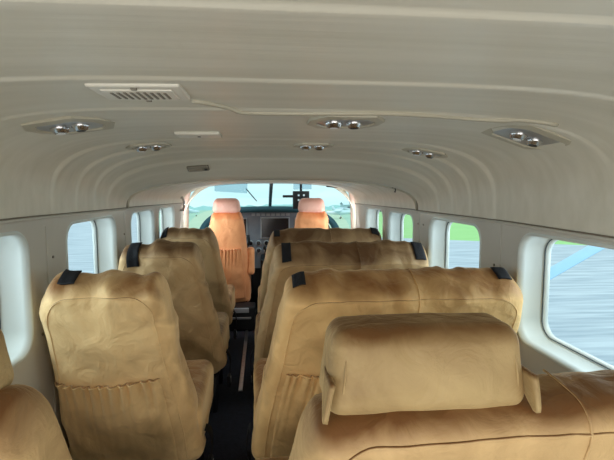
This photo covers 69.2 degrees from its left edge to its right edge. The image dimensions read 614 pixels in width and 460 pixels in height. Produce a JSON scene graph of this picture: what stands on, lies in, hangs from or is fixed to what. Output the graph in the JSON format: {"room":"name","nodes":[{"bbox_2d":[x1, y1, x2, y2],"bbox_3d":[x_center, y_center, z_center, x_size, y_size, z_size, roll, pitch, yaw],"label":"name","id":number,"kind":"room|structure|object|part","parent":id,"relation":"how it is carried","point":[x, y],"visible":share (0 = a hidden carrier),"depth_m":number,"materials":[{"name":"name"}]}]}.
{"room":"aircraft cabin","nodes":[
{"label":"aircraft cabin","id":0,"kind":"room"},
{"bbox_2d":[0,203,183,449],"bbox_3d":[-0.846,0.547,1.326,0.038,1.173,5.400,0,5,-5],"label":"wall","id":1,"kind":"structure","parent":0,"point":[45,235],"depth_m":1.49,"materials":[{"name":"plastic"}]},
{"bbox_2d":[0,231,33,366],"bbox_3d":[-0.881,0.219,1.086,0.108,0.392,0.602,-1,5,-6],"label":"window","id":2,"kind":"structure","parent":1,"relation":"in","point":[16,302],"depth_m":1.37,"materials":[{"name":"plastic"}]},
{"bbox_2d":[66,215,117,273],"bbox_3d":[-0.966,0.143,1.923,0.108,0.392,0.572,-1,5,-6],"label":"window","id":3,"kind":"structure","parent":1,"relation":"in","point":[104,229],"depth_m":2.19,"materials":[{"name":"plastic"}]},
{"bbox_2d":[130,209,154,243],"bbox_3d":[-1.038,0.074,2.692,0.118,0.392,0.502,-1,5,-6],"label":"window","id":4,"kind":"structure","parent":1,"relation":"in","point":[145,218],"depth_m":2.92,"materials":[{"name":"plastic"}]},
{"bbox_2d":[158,205,174,238],"bbox_3d":[-1.086,0.019,3.299,0.108,0.392,0.502,0,5,-4],"label":"window","id":5,"kind":"structure","parent":1,"relation":"in","point":[167,213],"depth_m":3.52,"materials":[{"name":"plastic"}]},
{"bbox_2d":[196,310,257,459],"bbox_3d":[-0.096,1.108,1.856,1.600,0.040,6.200,-1,5,-6],"label":"floor","id":6,"kind":"structure","parent":0,"point":[229,424],"depth_m":2.53,"materials":[{"name":"carpet"}]},
{"bbox_2d":[0,329,71,459],"bbox_3d":[-0.557,0.638,0.927,0.539,1.065,0.718,-1,5,-6],"label":"passenger seat","id":7,"kind":"object","parent":6,"relation":"on","point":[30,429],"visible":1,"depth_m":0.64,"materials":[{"name":"brown leather"}]},
{"bbox_3d":[-0.555,0.599,0.768,0.508,0.774,0.401,-1,5,-6],"label":"backrest","id":8,"kind":"part","parent":7,"relation":"part of","materials":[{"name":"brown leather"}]},
{"bbox_2d":[39,269,213,459],"bbox_3d":[-0.628,0.598,1.727,0.510,1.002,0.718,-1,5,-6],"label":"passenger seat","id":9,"kind":"object","parent":6,"relation":"on","point":[125,383],"visible":1,"depth_m":1.44,"materials":[{"name":"beige leather"}]},
{"bbox_2d":[186,359,213,438],"bbox_3d":[-0.648,0.726,1.864,0.473,0.217,0.465,-1,5,-6],"label":"seat cushion","id":10,"kind":"object","parent":9,"relation":"on","point":[201,371],"depth_m":1.85,"materials":[{"name":"leather"}]},
{"bbox_2d":[118,239,230,412],"bbox_3d":[-0.707,0.522,2.537,0.543,1.008,0.732,-1,5,-6],"label":"passenger seat","id":11,"kind":"object","parent":6,"relation":"on","point":[204,333],"visible":0.54,"depth_m":2.26,"materials":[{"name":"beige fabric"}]},
{"bbox_3d":[-0.523,0.915,2.519,0.027,0.228,0.048,-1,5,-6],"label":"leg","id":12,"kind":"part","parent":11,"relation":"part of","materials":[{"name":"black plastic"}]},
{"bbox_3d":[-0.559,0.883,2.876,0.027,0.228,0.048,-1,5,-6],"label":"leg","id":13,"kind":"part","parent":11,"relation":"part of","materials":[{"name":"black plastic"}]},
{"bbox_2d":[217,312,229,353],"bbox_3d":[-0.732,0.653,2.676,0.508,0.217,0.466,-1,5,-6],"label":"seat cushion","id":14,"kind":"object","parent":11,"relation":"on","point":[223,317],"depth_m":2.65,"materials":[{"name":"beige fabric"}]},
{"bbox_2d":[160,227,236,338],"bbox_3d":[-0.799,0.449,3.394,0.513,0.999,0.713,-1,5,-6],"label":"passenger seat","id":15,"kind":"object","parent":6,"relation":"on","point":[222,293],"visible":0.47,"depth_m":3.10,"materials":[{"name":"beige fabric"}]},
{"bbox_2d":[227,284,235,315],"bbox_3d":[-0.824,0.577,3.527,0.487,0.218,0.466,-1,5,-6],"label":"seat cushion","id":16,"kind":"object","parent":15,"relation":"on","point":[231,289],"depth_m":3.48,"materials":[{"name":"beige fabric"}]},
{"bbox_2d":[209,198,254,301],"bbox_3d":[-0.705,0.283,4.229,0.424,1.180,0.608,-1,5,-6],"label":"seat","id":17,"kind":"object","parent":6,"relation":"on","point":[227,221],"visible":0.71,"depth_m":3.95,"materials":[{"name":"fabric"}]},
{"bbox_2d":[235,275,251,301],"bbox_3d":[-0.730,0.555,4.322,0.376,0.216,0.466,-1,5,-6],"label":"seat cushion","id":18,"kind":"object","parent":17,"relation":"on","point":[244,295],"depth_m":4.10,"materials":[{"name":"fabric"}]},
{"bbox_3d":[-0.520,0.283,4.110,0.072,0.250,0.120,-1,5,-6],"label":"armrest","id":19,"kind":"part","parent":17,"relation":"part of","materials":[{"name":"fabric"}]},
{"bbox_2d":[230,302,255,329],"bbox_3d":[-0.592,0.778,4.020,0.250,0.210,0.192,-1,5,-6],"label":"box","id":20,"kind":"object","parent":6,"relation":"on","point":[245,311],"visible":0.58,"depth_m":3.94,"materials":[{"name":"black plastic"}]},
{"bbox_3d":[-0.584,0.710,3.935,0.140,0.044,0.024,-1,5,-6],"label":"plate","id":21,"kind":"part","parent":20,"relation":"part of","materials":[{"name":"grey metal"}]},
{"bbox_3d":[-0.584,0.781,3.935,0.180,0.020,0.020,-1,5,-6],"label":"handle","id":22,"kind":"part","parent":20,"relation":"part of","materials":[{"name":"metal"}]},
{"bbox_2d":[238,330,247,390],"bbox_3d":[-0.475,0.947,3.367,0.026,0.010,1.200,-1,5,-6],"label":"track","id":23,"kind":"object","parent":6,"relation":"on","point":[246,331],"visible":1,"depth_m":3.20,"materials":[{"name":"metal"}]},
{"bbox_2d":[261,246,265,278],"bbox_3d":[-0.356,0.504,4.399,0.200,0.708,0.380,-1,5,-6],"label":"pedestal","id":24,"kind":"object","parent":6,"relation":"on","point":[264,247],"visible":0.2,"depth_m":4.24,"materials":[{"name":"black plastic"}]},
{"bbox_2d":[200,206,338,309],"bbox_3d":[-0.385,0.294,4.663,1.472,1.099,0.534,-1,5,-6],"label":"panel","id":25,"kind":"object","parent":6,"relation":"on","point":[260,222],"visible":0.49,"depth_m":4.53,"materials":[{"name":"black plastic"}]},
{"bbox_3d":[-0.382,0.604,4.668,1.320,0.480,0.040,-1,5,-6],"label":"footwell panel","id":26,"kind":"part","parent":25,"relation":"part of","materials":[{"name":"black plastic"}]},
{"bbox_2d":[294,198,327,228],"bbox_3d":[0.004,0.277,4.300,0.385,1.180,0.608,-1,5,-6],"label":"seat","id":27,"kind":"object","parent":6,"relation":"on","point":[311,214],"visible":0.16,"depth_m":3.98,"materials":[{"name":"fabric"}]},
{"bbox_3d":[0.021,0.230,4.137,0.382,0.833,0.287,-1,5,-6],"label":"backrest","id":28,"kind":"part","parent":27,"relation":"part of","materials":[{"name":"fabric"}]},
{"bbox_2d":[254,227,381,323],"bbox_3d":[0.063,0.451,3.454,0.946,0.986,0.732,-1,5,-6],"label":"seat","id":29,"kind":"object","parent":6,"relation":"on","point":[277,237],"visible":0.19,"depth_m":3.12,"materials":[{"name":"tan leather"},{"name":"black plastic"}]},
{"bbox_2d":[258,286,259,312],"bbox_3d":[0.059,0.570,3.596,0.910,0.218,0.468,-1,5,-6],"label":"seat cushion","id":30,"kind":"object","parent":29,"relation":"on","point":[259,286],"depth_m":3.35,"materials":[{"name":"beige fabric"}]},
{"bbox_2d":[250,239,428,386],"bbox_3d":[0.147,0.524,2.609,0.962,0.991,0.736,-1,5,-6],"label":"seat","id":31,"kind":"object","parent":6,"relation":"on","point":[288,259],"visible":0.33,"depth_m":2.27,"materials":[{"name":"tan leather"},{"name":"black plastic"}]},
{"bbox_2d":[254,311,260,358],"bbox_3d":[0.145,0.646,2.754,0.931,0.218,0.468,-1,5,-6],"label":"seat cushion","id":32,"kind":"object","parent":31,"relation":"on","point":[258,315],"depth_m":2.59,"materials":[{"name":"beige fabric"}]},
{"bbox_2d":[246,266,522,459],"bbox_3d":[0.233,0.598,1.797,0.956,0.989,0.736,-1,5,-6],"label":"seat","id":33,"kind":"object","parent":6,"relation":"on","point":[284,382],"visible":0.26,"depth_m":1.46,"materials":[{"name":"tan leather"},{"name":"black plastic"}]},
{"bbox_2d":[253,358,266,426],"bbox_3d":[0.232,0.719,1.942,0.928,0.219,0.468,-1,5,-6],"label":"seat cushion","id":34,"kind":"object","parent":33,"relation":"on","point":[259,365],"depth_m":1.87,"materials":[{"name":"leather"}]},
{"bbox_2d":[255,313,613,459],"bbox_3d":[0.306,0.636,1.027,0.925,1.051,0.713,-1,5,-6],"label":"seat","id":35,"kind":"object","parent":6,"relation":"on","point":[408,386],"visible":1,"depth_m":0.65,"materials":[{"name":"brown leather"}]},
{"bbox_2d":[255,456,289,459],"bbox_3d":[0.291,0.789,1.162,0.917,0.219,0.468,-1,5,-6],"label":"seat cushion","id":36,"kind":"object","parent":35,"relation":"on","point":[283,457],"depth_m":1.30,"materials":[{"name":"brown leather"}]},
{"bbox_3d":[0.322,0.616,0.868,0.923,0.770,0.394,-1,5,-6],"label":"backrest","id":37,"kind":"part","parent":35,"relation":"part of","materials":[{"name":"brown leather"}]},
{"bbox_2d":[0,0,613,236],"bbox_3d":[-0.056,-0.149,1.343,1.608,0.317,5.400,-1,5,-6],"label":"ceiling","id":38,"kind":"structure","parent":0,"point":[440,74],"depth_m":0.87,"materials":[{"name":"plastic"}]},
{"bbox_2d":[21,116,114,134],"bbox_3d":[-0.598,-0.263,1.127,0.198,0.044,0.210,0,5,3],"label":"light","id":39,"kind":"object","parent":38,"relation":"attached to","point":[67,125],"visible":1,"depth_m":1.11,"materials":[{"name":"plastic"}]},
{"bbox_2d":[84,83,189,101],"bbox_3d":[-0.299,-0.251,0.805,0.155,0.018,0.124,-1,6,-6],"label":"ceiling vent","id":40,"kind":"object","parent":38,"relation":"in","point":[111,91],"visible":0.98,"depth_m":0.78,"materials":[{"name":"plastic"}]},
{"bbox_2d":[125,142,171,151],"bbox_3d":[-0.593,-0.310,1.668,0.159,0.038,0.160,-1,5,-6],"label":"recessed light","id":41,"kind":"object","parent":38,"relation":"in","point":[155,146],"visible":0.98,"depth_m":1.65,"materials":[{"name":"plastic"}]},
{"bbox_2d":[180,196,184,210],"bbox_3d":[-1.060,-0.219,3.745,0.097,0.145,0.033,5,7,44],"label":"handle","id":42,"kind":"object","parent":38,"relation":"attached to","point":[182,197],"visible":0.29,"depth_m":3.72,"materials":[{"name":"silver metal"}]},
{"bbox_2d":[174,131,221,137],"bbox_3d":[-0.347,-0.305,1.431,0.140,0.014,0.100,-1,5,-6],"label":"cover plate","id":43,"kind":"object","parent":38,"relation":"attached to","point":[181,134],"visible":0.98,"depth_m":1.39,"materials":[{"name":"plastic"}]},
{"bbox_2d":[186,165,209,171],"bbox_3d":[-0.523,-0.296,2.139,0.105,0.035,0.050,-1,5,-6],"label":"recessed light","id":44,"kind":"object","parent":38,"relation":"in","point":[198,168],"visible":1,"depth_m":2.12,"materials":[{"name":"black plastic"}]},
{"bbox_2d":[183,184,355,228],"bbox_3d":[-0.372,-0.078,4.505,1.900,0.847,1.083,-1,5,-6],"label":"frame","id":45,"kind":"object","parent":38,"relation":"attached to","point":[188,199],"visible":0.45,"depth_m":4.03,"materials":[{"name":"plastic"}]},
{"bbox_3d":[-1.066,-0.042,3.955,0.187,0.774,0.098,-1,5,-6],"label":"pillar trim","id":46,"kind":"part","parent":45,"relation":"part of","materials":[{"name":"beige plastic"}]},
{"bbox_3d":[-0.363,-0.335,4.445,0.034,0.302,0.871,-1,5,-6],"label":"post","id":47,"kind":"part","parent":45,"relation":"part of","materials":[{"name":"metal"}]},
{"bbox_2d":[283,184,308,208],"bbox_3d":[-0.106,-0.329,4.246,0.253,0.255,0.065,-1,5,-6],"label":"magnetic compass","id":48,"kind":"object","parent":45,"relation":"attached to","point":[297,196],"visible":0.79,"depth_m":4.22,"materials":[{"name":"black plastic"}]},
{"bbox_3d":[-0.182,-0.321,4.241,0.100,0.024,0.016,-1,5,-6],"label":"arm","id":49,"kind":"part","parent":48,"relation":"part of","materials":[{"name":"black plastic"}]},
{"bbox_3d":[0.418,-0.055,4.104,0.187,0.774,0.098,-1,5,-6],"label":"pillar trim","id":50,"kind":"part","parent":45,"relation":"part of","materials":[{"name":"beige plastic"}]},
{"bbox_2d":[293,143,333,149],"bbox_3d":[0.026,-0.330,1.769,0.160,0.025,0.140,0,5,-6],"label":"recessed light","id":51,"kind":"object","parent":38,"relation":"in","point":[304,146],"visible":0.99,"depth_m":1.74,"materials":[{"name":"plastic"}]},
{"bbox_2d":[307,116,384,129],"bbox_3d":[0.101,-0.280,1.176,0.200,0.025,0.210,0,5,-6],"label":"recessed light","id":52,"kind":"object","parent":38,"relation":"in","point":[325,122],"visible":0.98,"depth_m":1.15,"materials":[{"name":"plastic"}]},
{"bbox_2d":[402,148,446,158],"bbox_3d":[0.476,-0.313,1.796,0.177,0.048,0.160,-1,5,-6],"label":"light","id":53,"kind":"object","parent":38,"relation":"attached to","point":[428,153],"visible":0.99,"depth_m":1.77,"materials":[{"name":"plastic"}]},
{"bbox_2d":[481,125,570,148],"bbox_3d":[0.601,-0.254,1.208,0.251,0.082,0.210,-1,5,-15],"label":"light","id":54,"kind":"object","parent":38,"relation":"attached to","point":[525,137],"visible":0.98,"depth_m":1.19,"materials":[{"name":"plastic"}]},
{"bbox_2d":[355,203,613,374],"bbox_3d":[0.734,0.549,1.486,0.040,1.139,5.400,-1,5,-6],"label":"wall","id":55,"kind":"structure","parent":0,"point":[500,239],"depth_m":1.64,"materials":[{"name":"plastic"}]},
{"bbox_2d":[365,207,382,239],"bbox_3d":[0.568,0.019,3.466,0.108,0.382,0.502,-1,5,-7],"label":"window","id":56,"kind":"structure","parent":55,"relation":"in","point":[372,214],"depth_m":3.69,"materials":[{"name":"plastic"}]},
{"bbox_2d":[387,211,413,241],"bbox_3d":[0.643,0.074,2.862,0.118,0.382,0.502,-1,5,-6],"label":"window","id":57,"kind":"structure","parent":55,"relation":"in","point":[395,228],"depth_m":3.09,"materials":[{"name":"plastic"}]},
{"bbox_2d":[428,217,481,268],"bbox_3d":[0.726,0.143,2.094,0.108,0.382,0.572,-1,5,-6],"label":"window","id":58,"kind":"structure","parent":55,"relation":"in","point":[439,228],"depth_m":2.36,"materials":[{"name":"plastic"}]},
{"bbox_2d":[516,233,613,371],"bbox_3d":[0.811,0.218,1.257,0.108,0.382,0.602,-1,5,-6],"label":"window","id":59,"kind":"structure","parent":55,"relation":"in","point":[534,249],"depth_m":1.53,"materials":[{"name":"plastic"}]},
{"label":"outside","id":60,"kind":"structure","parent":0,"visible":0},
{"bbox_2d":[67,210,613,365],"bbox_3d":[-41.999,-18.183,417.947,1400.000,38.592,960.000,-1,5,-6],"label":"ground","id":61,"kind":"structure","parent":60,"point":[581,298],"depth_m":15.86,"materials":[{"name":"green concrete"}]},
{"bbox_2d":[189,209,198,215],"bbox_3d":[-35.799,-5.417,132.070,7.560,2.880,10.080,-2,6,-23],"label":"airplane","id":62,"kind":"object","parent":61,"relation":"on","point":[190,210],"visible":0.41,"depth_m":132.29,"materials":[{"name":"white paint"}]},
{"bbox_2d":[189,204,339,209],"bbox_3d":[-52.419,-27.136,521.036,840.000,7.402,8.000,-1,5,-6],"label":"treeline","id":63,"kind":"object","parent":61,"relation":"on","point":[335,206],"visible":0.03,"depth_m":521.16,"materials":[{"name":"teal plant"}]},
{"bbox_2d":[326,209,349,218],"bbox_3d":[7.841,-3.882,99.296,7.140,2.720,9.520,1,5,8],"label":"airplane","id":64,"kind":"object","parent":61,"relation":"on","point":[340,212],"visible":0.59,"depth_m":98.98,"materials":[{"name":"white paint"}]},
{"bbox_2d":[332,206,349,209],"bbox_3d":[13.207,-7.520,167.123,8.400,3.200,11.200,-2,5,-17],"label":"airplane","id":65,"kind":"object","parent":61,"relation":"on","point":[333,208],"visible":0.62,"depth_m":166.37,"materials":[{"name":"white paint"}]},
{"bbox_2d":[340,202,380,211],"bbox_3d":[33.729,-13.903,264.529,27.000,6.100,13.048,-1,5,-6],"label":"hangar","id":66,"kind":"structure","parent":61,"relation":"on","point":[342,204],"depth_m":258.88,"materials":[{"name":"metal"}]},
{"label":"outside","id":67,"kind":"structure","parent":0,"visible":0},
{"bbox_2d":[550,245,604,279],"bbox_3d":[2.477,0.347,4.293,3.805,2.124,0.200,0,5,-5],"label":"strut","id":68,"kind":"object","parent":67,"point":[588,251],"visible":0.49,"depth_m":4.25,"materials":[{"name":"paint"}]}
]}

